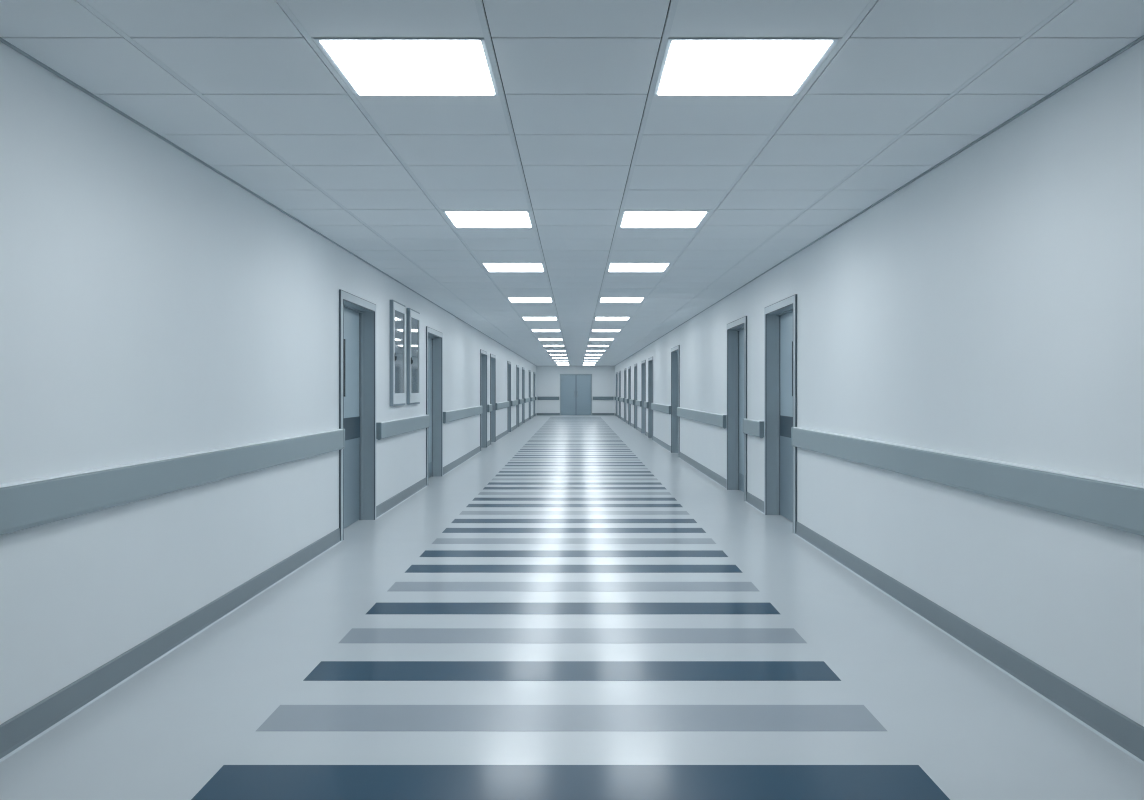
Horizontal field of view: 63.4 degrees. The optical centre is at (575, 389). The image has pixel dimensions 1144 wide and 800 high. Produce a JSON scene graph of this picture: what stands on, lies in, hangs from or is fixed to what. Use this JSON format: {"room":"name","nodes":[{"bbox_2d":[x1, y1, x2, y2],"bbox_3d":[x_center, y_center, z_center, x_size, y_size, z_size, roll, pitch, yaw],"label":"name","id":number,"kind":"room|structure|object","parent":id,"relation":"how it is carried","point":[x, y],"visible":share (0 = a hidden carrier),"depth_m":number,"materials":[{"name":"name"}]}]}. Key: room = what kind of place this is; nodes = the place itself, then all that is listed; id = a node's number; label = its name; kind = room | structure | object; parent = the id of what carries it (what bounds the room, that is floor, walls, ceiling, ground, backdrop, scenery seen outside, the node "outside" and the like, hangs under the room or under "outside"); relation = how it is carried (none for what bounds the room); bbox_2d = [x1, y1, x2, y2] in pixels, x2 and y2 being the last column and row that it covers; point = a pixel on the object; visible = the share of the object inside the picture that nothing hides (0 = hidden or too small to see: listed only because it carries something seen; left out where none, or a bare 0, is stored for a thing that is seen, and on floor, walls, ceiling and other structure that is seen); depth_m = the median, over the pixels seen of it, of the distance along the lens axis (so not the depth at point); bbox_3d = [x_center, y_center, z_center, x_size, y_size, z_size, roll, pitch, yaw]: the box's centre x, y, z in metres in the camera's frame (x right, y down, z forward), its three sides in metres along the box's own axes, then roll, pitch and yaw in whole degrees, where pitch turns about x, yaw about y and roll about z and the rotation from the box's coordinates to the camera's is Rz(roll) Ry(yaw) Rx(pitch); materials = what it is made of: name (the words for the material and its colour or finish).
{"room":"hospital interior","nodes":[
{"label":"hospital interior","id":0,"kind":"room"},
{"bbox_2d":[0,42,535,723],"bbox_3d":[-2.120,0.030,19.000,0.300,2.460,54.000,0,0,0],"label":"wall","id":1,"kind":"structure","parent":0,"point":[153,305],"depth_m":4.29,"materials":[{"name":"paint"}]},
{"bbox_2d":[0,429,344,534],"bbox_3d":[-1.943,0.406,-0.006,0.054,0.172,15.388,0,0,0],"label":"handrail","id":2,"kind":"object","parent":1,"relation":"attached to","point":[24,504],"visible":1,"depth_m":4.05,"materials":[{"name":"plastic"}]},
{"bbox_2d":[0,37,532,363],"bbox_3d":[-1.964,-1.196,19.000,0.012,0.008,54.000,0,0,0],"label":"trim","id":3,"kind":"structure","parent":1,"relation":"attached to","point":[3,41],"depth_m":4.44,"materials":[{"name":"grey"}]},
{"bbox_2d":[0,414,536,762],"bbox_3d":[-1.958,1.202,19.000,0.024,0.115,54.000,0,0,0],"label":"baseboard","id":4,"kind":"structure","parent":1,"relation":"attached to","point":[24,728],"depth_m":4.29,"materials":[{"name":"plastic"}]},
{"bbox_2d":[339,289,375,540],"bbox_3d":[-2.045,0.212,8.375,0.190,2.096,1.362,0,0,0],"label":"door","id":5,"kind":"structure","parent":1,"relation":"in","point":[357,315],"depth_m":8.80,"materials":[{"name":"paint"}]},
{"bbox_2d":[390,300,405,405],"bbox_3d":[-1.937,-0.393,10.140,0.065,1.125,0.720,0,0,0],"label":"window","id":6,"kind":"structure","parent":1,"relation":"in","point":[397,310],"depth_m":10.03,"materials":[{"name":"glass"}]},
{"bbox_2d":[376,414,429,439],"bbox_3d":[-1.943,0.406,10.624,0.054,0.172,3.048,0,0,0],"label":"handrail","id":7,"kind":"object","parent":1,"relation":"attached to","point":[385,429],"visible":1,"depth_m":10.15,"materials":[{"name":"plastic"}]},
{"bbox_2d":[407,308,419,404],"bbox_3d":[-1.937,-0.393,11.115,0.065,1.125,0.710,0,0,0],"label":"window","id":8,"kind":"structure","parent":1,"relation":"in","point":[413,317],"depth_m":11.02,"materials":[{"name":"glass"}]},
{"bbox_2d":[426,326,442,485],"bbox_3d":[-2.045,0.212,12.860,0.190,2.096,1.412,0,0,0],"label":"door","id":9,"kind":"structure","parent":1,"relation":"in","point":[434,338],"depth_m":13.49,"materials":[{"name":"paint"}]},
{"bbox_2d":[443,406,482,422],"bbox_3d":[-1.943,0.406,16.299,0.054,0.172,5.378,0,0,0],"label":"handrail","id":10,"kind":"object","parent":1,"relation":"attached to","point":[452,415],"visible":1,"depth_m":15.51,"materials":[{"name":"plastic"}]},
{"bbox_2d":[480,349,486,450],"bbox_3d":[-2.045,0.212,19.680,0.190,2.096,1.372,0,0,0],"label":"door","id":11,"kind":"structure","parent":1,"relation":"in","point":[483,354],"depth_m":20.29,"materials":[{"name":"paint"}]},
{"bbox_2d":[487,404,491,411],"bbox_3d":[-1.943,0.406,20.824,0.054,0.172,0.828,0,0,0],"label":"handrail","id":12,"kind":"object","parent":1,"relation":"attached to","point":[489,406],"visible":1,"depth_m":20.53,"materials":[{"name":"plastic"}]},
{"bbox_2d":[490,354,495,441],"bbox_3d":[-2.045,0.212,21.875,0.190,2.096,1.262,0,0,0],"label":"door","id":13,"kind":"structure","parent":1,"relation":"in","point":[492,357],"depth_m":22.43,"materials":[{"name":"paint"}]},
{"bbox_2d":[496,401,508,409],"bbox_3d":[-1.943,0.406,24.594,0.054,0.172,4.088,0,0,0],"label":"handrail","id":14,"kind":"object","parent":1,"relation":"attached to","point":[500,405],"visible":1,"depth_m":24.16,"materials":[{"name":"plastic"}]},
{"bbox_2d":[508,361,510,431],"bbox_3d":[-2.045,0.212,27.250,0.190,2.096,1.212,0,0,0],"label":"door","id":15,"kind":"structure","parent":1,"relation":"in","point":[509,363],"depth_m":27.78,"materials":[{"name":"paint"}]},
{"bbox_2d":[511,400,517,405],"bbox_3d":[-1.943,0.406,29.244,0.054,0.172,2.688,0,0,0],"label":"handrail","id":16,"kind":"object","parent":1,"relation":"attached to","point":[513,402],"visible":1,"depth_m":28.88,"materials":[{"name":"plastic"}]},
{"bbox_2d":[516,365,518,426],"bbox_3d":[-2.045,0.212,31.200,0.190,2.096,1.212,0,0,0],"label":"door","id":17,"kind":"structure","parent":1,"relation":"in","point":[517,366],"depth_m":31.73,"materials":[{"name":"paint"}]},
{"bbox_2d":[522,367,524,423],"bbox_3d":[-2.045,0.212,34.475,0.190,2.096,1.362,0,0,0],"label":"door","id":18,"kind":"structure","parent":1,"relation":"in","point":[523,369],"depth_m":35.08,"materials":[{"name":"paint"}]},
{"bbox_2d":[529,370,530,418],"bbox_3d":[-2.045,0.212,39.250,0.190,2.096,1.312,0,0,0],"label":"door","id":19,"kind":"structure","parent":1,"relation":"in","point":[529,370],"depth_m":39.83,"materials":[{"name":"paint"}]},
{"bbox_2d":[533,372,534,415],"bbox_3d":[-2.045,0.212,43.600,0.190,2.096,1.412,0,0,0],"label":"door","id":20,"kind":"structure","parent":1,"relation":"in","point":[533,372],"depth_m":43.56,"materials":[{"name":"paint"}]},
{"bbox_2d":[0,0,1143,365],"bbox_3d":[-0.020,-1.250,19.000,4.500,0.100,54.600,0,0,0],"label":"ceiling","id":21,"kind":"structure","parent":0,"point":[576,75],"depth_m":4.12,"materials":[{"name":"tile"}]},
{"bbox_2d":[314,38,498,95],"bbox_3d":[-0.603,-1.195,3.460,0.580,0.009,0.604,0,0,0],"label":"recessed light","id":22,"kind":"object","parent":21,"relation":"in","point":[372,66],"visible":1,"depth_m":3.39,"materials":[{"name":"white plastic"}]},
{"bbox_2d":[443,211,532,227],"bbox_3d":[-0.603,-1.195,6.510,0.580,0.009,0.604,0,0,0],"label":"recessed light","id":23,"kind":"object","parent":21,"relation":"in","point":[459,219],"visible":1,"depth_m":6.47,"materials":[{"name":"white plastic"}]},
{"bbox_2d":[482,263,544,271],"bbox_3d":[-0.603,-1.195,9.050,0.580,0.009,0.604,0,0,0],"label":"recessed light","id":24,"kind":"object","parent":21,"relation":"in","point":[490,267],"visible":1,"depth_m":9.00,"materials":[{"name":"white plastic"}]},
{"bbox_2d":[507,297,552,301],"bbox_3d":[-0.603,-1.195,12.310,0.580,0.009,0.604,0,0,0],"label":"recessed light","id":25,"kind":"object","parent":21,"relation":"in","point":[511,299],"visible":1,"depth_m":12.19,"materials":[{"name":"white plastic"}]},
{"bbox_2d":[522,317,557,319],"bbox_3d":[-0.603,-1.195,15.500,0.580,0.009,0.604,0,0,0],"label":"recessed light","id":26,"kind":"object","parent":21,"relation":"in","point":[524,318],"visible":1,"depth_m":15.43,"materials":[{"name":"white plastic"}]},
{"bbox_2d":[531,329,560,331],"bbox_3d":[-0.603,-1.195,18.650,0.580,0.009,0.604,0,0,0],"label":"recessed light","id":27,"kind":"object","parent":21,"relation":"in","point":[533,330],"visible":1,"depth_m":18.54,"materials":[{"name":"white plastic"}]},
{"bbox_2d":[532,330,559,331],"bbox_3d":[-0.603,-1.195,18.650,0.551,0.008,0.575,0,0,0],"label":"diffuser","id":28,"kind":"object","parent":27,"relation":"attached to","point":[532,330],"depth_m":18.72,"materials":[{"name":"white plastic"}]},
{"bbox_2d":[76,0,1075,365],"bbox_3d":[0.000,-1.204,19.000,3.077,0.011,54.000,0,0,0],"label":"grid","id":29,"kind":"object","parent":21,"relation":"attached to","point":[479,4],"visible":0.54,"depth_m":4.03,"materials":[{"name":"white metal"}]},
{"bbox_2d":[591,329,620,331],"bbox_3d":[0.605,-1.195,18.650,0.580,0.009,0.604,0,0,0],"label":"recessed light","id":30,"kind":"object","parent":21,"relation":"in","point":[593,330],"visible":1,"depth_m":18.54,"materials":[{"name":"white plastic"}]},
{"bbox_2d":[592,330,619,331],"bbox_3d":[0.605,-1.195,18.650,0.551,0.008,0.575,0,0,0],"label":"diffuser","id":31,"kind":"object","parent":30,"relation":"attached to","point":[592,330],"depth_m":18.74,"materials":[{"name":"white plastic"}]},
{"bbox_2d":[595,317,629,319],"bbox_3d":[0.605,-1.195,15.500,0.580,0.009,0.604,0,0,0],"label":"recessed light","id":32,"kind":"object","parent":21,"relation":"in","point":[596,318],"visible":1,"depth_m":15.43,"materials":[{"name":"white plastic"}]},
{"bbox_2d":[599,297,644,301],"bbox_3d":[0.605,-1.195,12.310,0.580,0.009,0.604,0,0,0],"label":"recessed light","id":33,"kind":"object","parent":21,"relation":"in","point":[602,299],"visible":1,"depth_m":12.19,"materials":[{"name":"white plastic"}]},
{"bbox_2d":[607,263,670,271],"bbox_3d":[0.605,-1.195,9.050,0.580,0.009,0.604,0,0,0],"label":"recessed light","id":34,"kind":"object","parent":21,"relation":"in","point":[613,267],"visible":1,"depth_m":9.00,"materials":[{"name":"white plastic"}]},
{"bbox_2d":[619,211,708,227],"bbox_3d":[0.605,-1.195,6.510,0.580,0.009,0.604,0,0,0],"label":"recessed light","id":35,"kind":"object","parent":21,"relation":"in","point":[629,219],"visible":1,"depth_m":6.47,"materials":[{"name":"white plastic"}]},
{"bbox_2d":[654,38,837,95],"bbox_3d":[0.605,-1.195,3.460,0.580,0.009,0.604,0,0,0],"label":"recessed light","id":36,"kind":"object","parent":21,"relation":"in","point":[690,66],"visible":1,"depth_m":3.39,"materials":[{"name":"white plastic"}]},
{"bbox_2d":[0,415,1143,799],"bbox_3d":[-0.020,1.310,19.000,4.500,0.100,54.600,0,0,0],"label":"floor","id":37,"kind":"structure","parent":0,"point":[976,731],"depth_m":4.10,"materials":[{"name":"plastic"}]},
{"bbox_2d":[191,765,949,799],"bbox_3d":[-0.017,1.260,2.967,2.333,0.001,0.285,0,0,0],"label":"floor stripe","id":38,"kind":"object","parent":37,"relation":"on","point":[231,782],"depth_m":2.96,"materials":[{"name":"blue tile"}]},
{"bbox_2d":[256,705,886,730],"bbox_3d":[-0.017,1.260,3.562,2.333,0.001,0.285,0,0,0],"label":"floor stripe","id":39,"kind":"object","parent":37,"relation":"on","point":[285,717],"depth_m":3.56,"materials":[{"name":"grey tile"}]},
{"bbox_2d":[303,661,840,680],"bbox_3d":[-0.017,1.260,4.155,2.333,0.001,0.285,0,0,0],"label":"floor stripe","id":40,"kind":"object","parent":37,"relation":"on","point":[325,670],"depth_m":4.14,"materials":[{"name":"tile"}]},
{"bbox_2d":[339,628,806,642],"bbox_3d":[-0.017,1.260,4.750,2.333,0.001,0.285,0,0,0],"label":"floor stripe","id":41,"kind":"object","parent":37,"relation":"on","point":[355,635],"depth_m":4.73,"materials":[{"name":"grey tile"}]},
{"bbox_2d":[366,603,779,613],"bbox_3d":[-0.017,1.260,5.343,2.333,0.001,0.285,0,0,0],"label":"floor stripe","id":42,"kind":"object","parent":37,"relation":"on","point":[378,608],"depth_m":5.31,"materials":[{"name":"grey tile"}]},
{"bbox_2d":[388,582,758,590],"bbox_3d":[-0.017,1.260,5.938,2.333,0.001,0.285,0,0,0],"label":"floor stripe","id":43,"kind":"object","parent":37,"relation":"on","point":[397,586],"depth_m":5.93,"materials":[{"name":"white tile"}]},
{"bbox_2d":[405,565,742,572],"bbox_3d":[-0.017,1.260,6.532,2.333,0.001,0.285,0,0,0],"label":"floor stripe","id":44,"kind":"object","parent":37,"relation":"on","point":[413,568],"depth_m":6.50,"materials":[{"name":"blue plastic"}]},
{"bbox_2d":[420,550,727,556],"bbox_3d":[-0.017,1.260,7.125,2.333,0.001,0.285,0,0,0],"label":"floor stripe","id":45,"kind":"object","parent":37,"relation":"on","point":[427,553],"depth_m":7.13,"materials":[{"name":"blue plastic"}]},
{"bbox_2d":[432,538,715,543],"bbox_3d":[-0.017,1.260,7.720,2.333,0.001,0.285,0,0,0],"label":"floor stripe","id":46,"kind":"object","parent":37,"relation":"on","point":[438,540],"depth_m":7.70,"materials":[{"name":"grey plastic"}]},
{"bbox_2d":[442,528,705,532],"bbox_3d":[-0.017,1.260,8.313,2.333,0.001,0.285,0,0,0],"label":"floor stripe","id":47,"kind":"object","parent":37,"relation":"on","point":[447,530],"depth_m":8.30,"materials":[{"name":"blue plastic"}]},
{"bbox_2d":[452,519,696,522],"bbox_3d":[-0.017,1.260,8.908,2.333,0.001,0.285,0,0,0],"label":"floor stripe","id":48,"kind":"object","parent":37,"relation":"on","point":[454,520],"depth_m":8.87,"materials":[{"name":"grey tile"}]},
{"bbox_2d":[459,511,689,514],"bbox_3d":[-0.017,1.260,9.502,2.333,0.001,0.285,0,0,0],"label":"floor stripe","id":49,"kind":"object","parent":37,"relation":"on","point":[462,512],"depth_m":9.44,"materials":[{"name":"grey plastic"}]},
{"bbox_2d":[467,504,681,506],"bbox_3d":[-0.017,1.260,10.095,2.333,0.001,0.285,0,0,0],"label":"floor stripe","id":50,"kind":"object","parent":37,"relation":"on","point":[468,505],"depth_m":10.09,"materials":[{"name":"grey tile"}]},
{"bbox_2d":[472,498,676,500],"bbox_3d":[-0.017,1.260,10.690,2.333,0.001,0.285,0,0,0],"label":"floor stripe","id":51,"kind":"object","parent":37,"relation":"on","point":[474,499],"depth_m":10.65,"materials":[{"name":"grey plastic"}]},
{"bbox_2d":[478,492,670,494],"bbox_3d":[-0.017,1.260,11.284,2.333,0.001,0.285,0,0,0],"label":"floor stripe","id":52,"kind":"object","parent":37,"relation":"on","point":[480,493],"depth_m":11.27,"materials":[{"name":"grey plastic"}]},
{"bbox_2d":[487,482,661,484],"bbox_3d":[-0.017,1.260,12.472,2.333,0.001,0.285,0,0,0],"label":"floor stripe","id":53,"kind":"object","parent":37,"relation":"on","point":[489,483],"depth_m":12.47,"materials":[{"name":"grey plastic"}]},
{"bbox_2d":[483,487,665,488],"bbox_3d":[-0.017,1.260,11.877,2.333,0.001,0.285,0,0,0],"label":"floor stripe","id":54,"kind":"object","parent":37,"relation":"on","point":[484,487],"depth_m":11.84,"materials":[{"name":"grey tile"}]},
{"bbox_2d":[498,471,650,472],"bbox_3d":[-0.017,1.260,14.254,2.333,0.001,0.285,0,0,0],"label":"floor stripe","id":55,"kind":"object","parent":37,"relation":"on","point":[499,471],"depth_m":14.13,"materials":[{"name":"grey tile"}]},
{"bbox_2d":[492,478,657,479],"bbox_3d":[-0.017,1.260,13.066,2.333,0.001,0.285,0,0,0],"label":"floor stripe","id":56,"kind":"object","parent":37,"relation":"on","point":[493,478],"depth_m":13.03,"materials":[{"name":"grey plastic"}]},
{"bbox_2d":[496,474,653,475],"bbox_3d":[-0.017,1.260,13.659,2.333,0.001,0.285,0,0,0],"label":"floor stripe","id":57,"kind":"object","parent":37,"relation":"on","point":[497,474],"depth_m":13.64,"materials":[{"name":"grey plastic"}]},
{"bbox_2d":[502,468,647,468],"bbox_3d":[-0.017,1.260,14.848,2.333,0.001,0.285,0,0,0],"label":"floor stripe","id":58,"kind":"object","parent":37,"relation":"on","point":[502,468],"depth_m":14.85,"materials":[{"name":"grey plastic"}]},
{"bbox_2d":[505,465,644,465],"bbox_3d":[-0.017,1.260,15.441,2.333,0.001,0.285,0,0,0],"label":"floor stripe","id":59,"kind":"structure","parent":37,"relation":"on","point":[505,465],"depth_m":15.45,"materials":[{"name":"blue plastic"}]},
{"bbox_2d":[508,462,641,462],"bbox_3d":[-0.017,1.260,16.035,2.333,0.001,0.285,0,0,0],"label":"floor stripe","id":60,"kind":"structure","parent":37,"relation":"on","point":[508,462],"depth_m":16.08,"materials":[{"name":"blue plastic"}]},
{"bbox_2d":[510,460,639,460],"bbox_3d":[-0.017,1.260,16.630,2.333,0.001,0.285,0,0,0],"label":"floor stripe","id":61,"kind":"structure","parent":37,"relation":"on","point":[510,460],"depth_m":16.54,"materials":[{"name":"grey plastic"}]},
{"bbox_2d":[514,455,635,455],"bbox_3d":[-0.017,1.260,17.817,2.333,0.001,0.285,0,0,0],"label":"floor stripe","id":62,"kind":"structure","parent":37,"relation":"on","point":[514,455],"depth_m":17.80,"materials":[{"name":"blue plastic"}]},
{"bbox_2d":[516,453,633,453],"bbox_3d":[-0.017,1.260,18.412,2.333,0.001,0.285,0,0,0],"label":"floor stripe","id":63,"kind":"structure","parent":37,"relation":"on","point":[516,453],"depth_m":18.36,"materials":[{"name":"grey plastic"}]},
{"bbox_2d":[518,451,631,451],"bbox_3d":[-0.017,1.260,19.006,2.333,0.001,0.285,0,0,0],"label":"floor stripe","id":64,"kind":"object","parent":37,"relation":"on","point":[518,451],"depth_m":18.96,"materials":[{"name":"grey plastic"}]},
{"bbox_2d":[520,449,629,449],"bbox_3d":[-0.017,1.260,19.599,2.333,0.001,0.285,0,0,0],"label":"floor stripe","id":65,"kind":"object","parent":37,"relation":"on","point":[520,449],"depth_m":19.60,"materials":[{"name":"blue plastic"}]},
{"bbox_2d":[532,436,617,436],"bbox_3d":[-0.017,1.260,24.945,2.333,0.001,0.285,0,0,0],"label":"floor stripe","id":66,"kind":"structure","parent":37,"relation":"on","point":[532,436],"depth_m":25.07,"materials":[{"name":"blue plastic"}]},
{"bbox_2d":[513,457,637,457],"bbox_3d":[-0.017,1.260,17.224,2.333,0.001,0.285,0,0,0],"label":"floor stripe","id":67,"kind":"structure","parent":37,"relation":"on","point":[513,457],"depth_m":17.28,"materials":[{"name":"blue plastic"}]},
{"bbox_2d":[522,447,628,447],"bbox_3d":[-0.017,1.260,20.194,2.333,0.001,0.285,0,0,0],"label":"floor stripe","id":68,"kind":"structure","parent":37,"relation":"on","point":[522,447],"depth_m":20.28,"materials":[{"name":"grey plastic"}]},
{"bbox_2d":[523,446,627,446],"bbox_3d":[-0.017,1.260,20.788,2.333,0.001,0.285,0,0,0],"label":"floor stripe","id":69,"kind":"structure","parent":37,"relation":"on","point":[523,446],"depth_m":20.65,"materials":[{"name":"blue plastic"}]},
{"bbox_2d":[525,444,625,444],"bbox_3d":[-0.017,1.260,21.381,2.333,0.001,0.285,0,0,0],"label":"floor stripe","id":70,"kind":"structure","parent":37,"relation":"on","point":[525,444],"depth_m":21.40,"materials":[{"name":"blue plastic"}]},
{"bbox_2d":[528,441,622,441],"bbox_3d":[-0.017,1.260,22.570,2.333,0.001,0.285,0,0,0],"label":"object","id":71,"kind":"structure","parent":37,"relation":"on","point":[528,441],"depth_m":22.64,"materials":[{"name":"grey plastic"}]},
{"bbox_2d":[529,440,621,440],"bbox_3d":[-0.017,1.260,23.163,2.333,0.001,0.285,0,0,0],"label":"floor stripe","id":72,"kind":"structure","parent":37,"relation":"on","point":[529,440],"depth_m":23.09,"materials":[{"name":"grey tile"}]},
{"bbox_2d":[533,435,617,435],"bbox_3d":[-0.017,1.260,25.540,2.333,0.001,0.285,0,0,0],"label":"floor stripe","id":73,"kind":"structure","parent":37,"relation":"on","point":[533,435],"depth_m":25.63,"materials":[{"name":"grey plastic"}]},
{"bbox_2d":[534,434,616,434],"bbox_3d":[-0.017,1.260,26.134,2.333,0.001,0.285,0,0,0],"label":"floor stripe","id":74,"kind":"structure","parent":37,"relation":"on","point":[534,434],"depth_m":26.20,"materials":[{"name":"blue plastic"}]},
{"bbox_2d":[535,433,615,433],"bbox_3d":[-0.017,1.260,26.727,2.333,0.001,0.285,0,0,0],"label":"floor stripe","id":75,"kind":"structure","parent":37,"relation":"on","point":[535,433],"depth_m":26.80,"materials":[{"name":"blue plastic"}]},
{"bbox_2d":[536,432,614,432],"bbox_3d":[-0.017,1.260,27.322,2.333,0.001,0.285,0,0,0],"label":"floor stripe","id":76,"kind":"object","parent":37,"relation":"on","point":[536,432],"depth_m":27.44,"materials":[{"name":"grey tile"}]},
{"bbox_2d":[540,428,610,428],"bbox_3d":[-0.017,1.260,30.291,2.333,0.001,0.285,0,0,0],"label":"floor stripe","id":77,"kind":"structure","parent":37,"relation":"on","point":[540,428],"depth_m":30.28,"materials":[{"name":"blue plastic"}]},
{"bbox_2d":[542,426,608,426],"bbox_3d":[-0.017,1.260,32.074,2.333,0.001,0.285,0,0,0],"label":"floor stripe","id":78,"kind":"structure","parent":37,"relation":"on","point":[542,426],"depth_m":31.95,"materials":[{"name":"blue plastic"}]},
{"bbox_2d":[549,418,601,418],"bbox_3d":[-0.017,1.260,40.983,2.333,0.001,0.285,0,0,0],"label":"floor stripe","id":79,"kind":"structure","parent":37,"relation":"on","point":[549,418],"depth_m":40.91,"materials":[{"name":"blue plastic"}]},
{"bbox_2d":[544,424,607,424],"bbox_3d":[-0.017,1.260,33.855,2.333,0.001,0.285,0,0,0],"label":"floor stripe","id":80,"kind":"structure","parent":37,"relation":"on","point":[544,424],"depth_m":33.80,"materials":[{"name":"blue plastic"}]},
{"bbox_2d":[536,366,614,414],"bbox_3d":[-0.020,0.030,46.150,4.500,2.460,0.300,0,0,0],"label":"wall","id":81,"kind":"structure","parent":0,"point":[547,377],"depth_m":46.00,"materials":[{"name":"paint"}]},
{"bbox_2d":[538,397,558,399],"bbox_3d":[-1.365,0.409,45.973,1.070,0.168,0.054,0,0,0],"label":"handrail","id":82,"kind":"object","parent":81,"relation":"attached to","point":[539,398],"visible":1,"depth_m":45.95,"materials":[{"name":"grey plastic"}]},
{"bbox_2d":[537,413,613,414],"bbox_3d":[-0.020,1.202,45.996,3.860,0.115,0.008,0,0,0],"label":"baseboard","id":83,"kind":"structure","parent":81,"relation":"attached to","point":[537,413],"depth_m":46.00,"materials":[{"name":"plastic"}]},
{"bbox_2d":[560,374,591,414],"bbox_3d":[0.000,0.230,46.040,1.600,2.060,0.120,0,0,0],"label":"door","id":84,"kind":"structure","parent":81,"relation":"in","point":[575,389],"depth_m":46.03,"materials":[{"name":"paint"}]},
{"bbox_2d":[593,397,612,399],"bbox_3d":[1.345,0.409,45.973,1.030,0.168,0.054,0,0,0],"label":"handrail","id":85,"kind":"object","parent":81,"relation":"attached to","point":[594,398],"visible":1,"depth_m":45.95,"materials":[{"name":"grey plastic"}]},
{"bbox_2d":[615,40,1143,726],"bbox_3d":[2.080,0.030,19.000,0.300,2.460,54.000,0,0,0],"label":"wall","id":86,"kind":"structure","parent":0,"point":[990,306],"depth_m":4.28,"materials":[{"name":"paint"}]},
{"bbox_2d":[616,372,616,415],"bbox_3d":[2.005,0.212,43.750,0.190,2.096,1.312,0,0,0],"label":"door","id":87,"kind":"structure","parent":86,"relation":"in","point":[616,372],"depth_m":44.33,"materials":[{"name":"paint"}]},
{"bbox_2d":[619,371,620,417],"bbox_3d":[2.005,0.212,40.700,0.190,2.096,1.412,0,0,0],"label":"door","id":88,"kind":"structure","parent":86,"relation":"in","point":[619,371],"depth_m":40.70,"materials":[{"name":"paint"}]},
{"bbox_2d":[624,368,625,421],"bbox_3d":[2.005,0.212,36.150,0.190,2.096,1.312,0,0,0],"label":"door","id":89,"kind":"structure","parent":86,"relation":"in","point":[625,368],"depth_m":36.73,"materials":[{"name":"paint"}]},
{"bbox_2d":[628,366,630,424],"bbox_3d":[2.005,0.212,33.225,0.190,2.096,1.262,0,0,0],"label":"door","id":90,"kind":"structure","parent":86,"relation":"in","point":[629,368],"depth_m":33.77,"materials":[{"name":"paint"}]},
{"bbox_2d":[634,364,636,429],"bbox_3d":[2.005,0.212,29.825,0.190,2.096,1.262,0,0,0],"label":"door","id":91,"kind":"structure","parent":86,"relation":"in","point":[635,365],"depth_m":30.38,"materials":[{"name":"paint"}]},
{"bbox_2d":[641,360,645,432],"bbox_3d":[2.005,0.212,26.350,0.190,2.096,1.412,0,0,0],"label":"door","id":92,"kind":"structure","parent":86,"relation":"in","point":[643,363],"depth_m":26.98,"materials":[{"name":"paint"}]},
{"bbox_2d":[648,357,652,439],"bbox_3d":[2.005,0.212,23.825,0.190,2.096,1.362,0,0,0],"label":"door","id":93,"kind":"structure","parent":86,"relation":"in","point":[650,360],"depth_m":24.43,"materials":[{"name":"paint"}]},
{"bbox_2d":[651,403,670,413],"bbox_3d":[1.903,0.406,20.919,0.054,0.172,4.438,0,0,0],"label":"handrail","id":94,"kind":"object","parent":86,"relation":"attached to","point":[654,406],"visible":1,"depth_m":20.34,"materials":[{"name":"plastic"}]},
{"bbox_2d":[671,345,679,456],"bbox_3d":[2.005,0.212,17.950,0.190,2.096,1.412,0,0,0],"label":"door","id":95,"kind":"structure","parent":86,"relation":"in","point":[675,351],"depth_m":18.58,"materials":[{"name":"paint"}]},
{"bbox_2d":[677,407,726,428],"bbox_3d":[1.903,0.406,14.524,0.054,0.172,5.428,0,0,0],"label":"handrail","id":96,"kind":"object","parent":86,"relation":"attached to","point":[720,420],"visible":0.97,"depth_m":13.53,"materials":[{"name":"plastic"}]},
{"bbox_2d":[727,316,746,500],"bbox_3d":[2.005,0.212,11.105,0.190,2.096,1.322,0,0,0],"label":"door","id":97,"kind":"structure","parent":86,"relation":"in","point":[737,329],"depth_m":11.68,"materials":[{"name":"paint"}]},
{"bbox_2d":[742,418,763,437],"bbox_3d":[1.903,0.406,9.947,0.054,0.172,0.983,0,0,0],"label":"handrail","id":98,"kind":"object","parent":86,"relation":"attached to","point":[752,427],"visible":0.99,"depth_m":9.80,"materials":[{"name":"plastic"}]},
{"bbox_2d":[764,294,796,533],"bbox_3d":[2.005,0.212,8.746,0.190,2.096,1.330,0,0,0],"label":"door","id":99,"kind":"structure","parent":86,"relation":"in","point":[780,318],"depth_m":9.28,"materials":[{"name":"paint"}]},
{"bbox_2d":[615,413,1143,764],"bbox_3d":[1.918,1.202,19.000,0.024,0.115,54.000,0,0,0],"label":"baseboard","id":100,"kind":"structure","parent":86,"relation":"attached to","point":[1119,730],"depth_m":4.26,"materials":[{"name":"plastic"}]},
{"bbox_2d":[615,35,1143,365],"bbox_3d":[1.924,-1.196,19.000,0.012,0.008,54.000,0,0,0],"label":"trim","id":101,"kind":"structure","parent":86,"relation":"attached to","point":[1141,38],"depth_m":4.41,"materials":[{"name":"grey metal"}]},
{"bbox_2d":[791,427,1143,535],"bbox_3d":[1.903,0.406,0.188,0.054,0.172,15.775,0,0,0],"label":"handrail","id":102,"kind":"object","parent":86,"relation":"attached to","point":[1115,504],"visible":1,"depth_m":4.05,"materials":[{"name":"plastic"}]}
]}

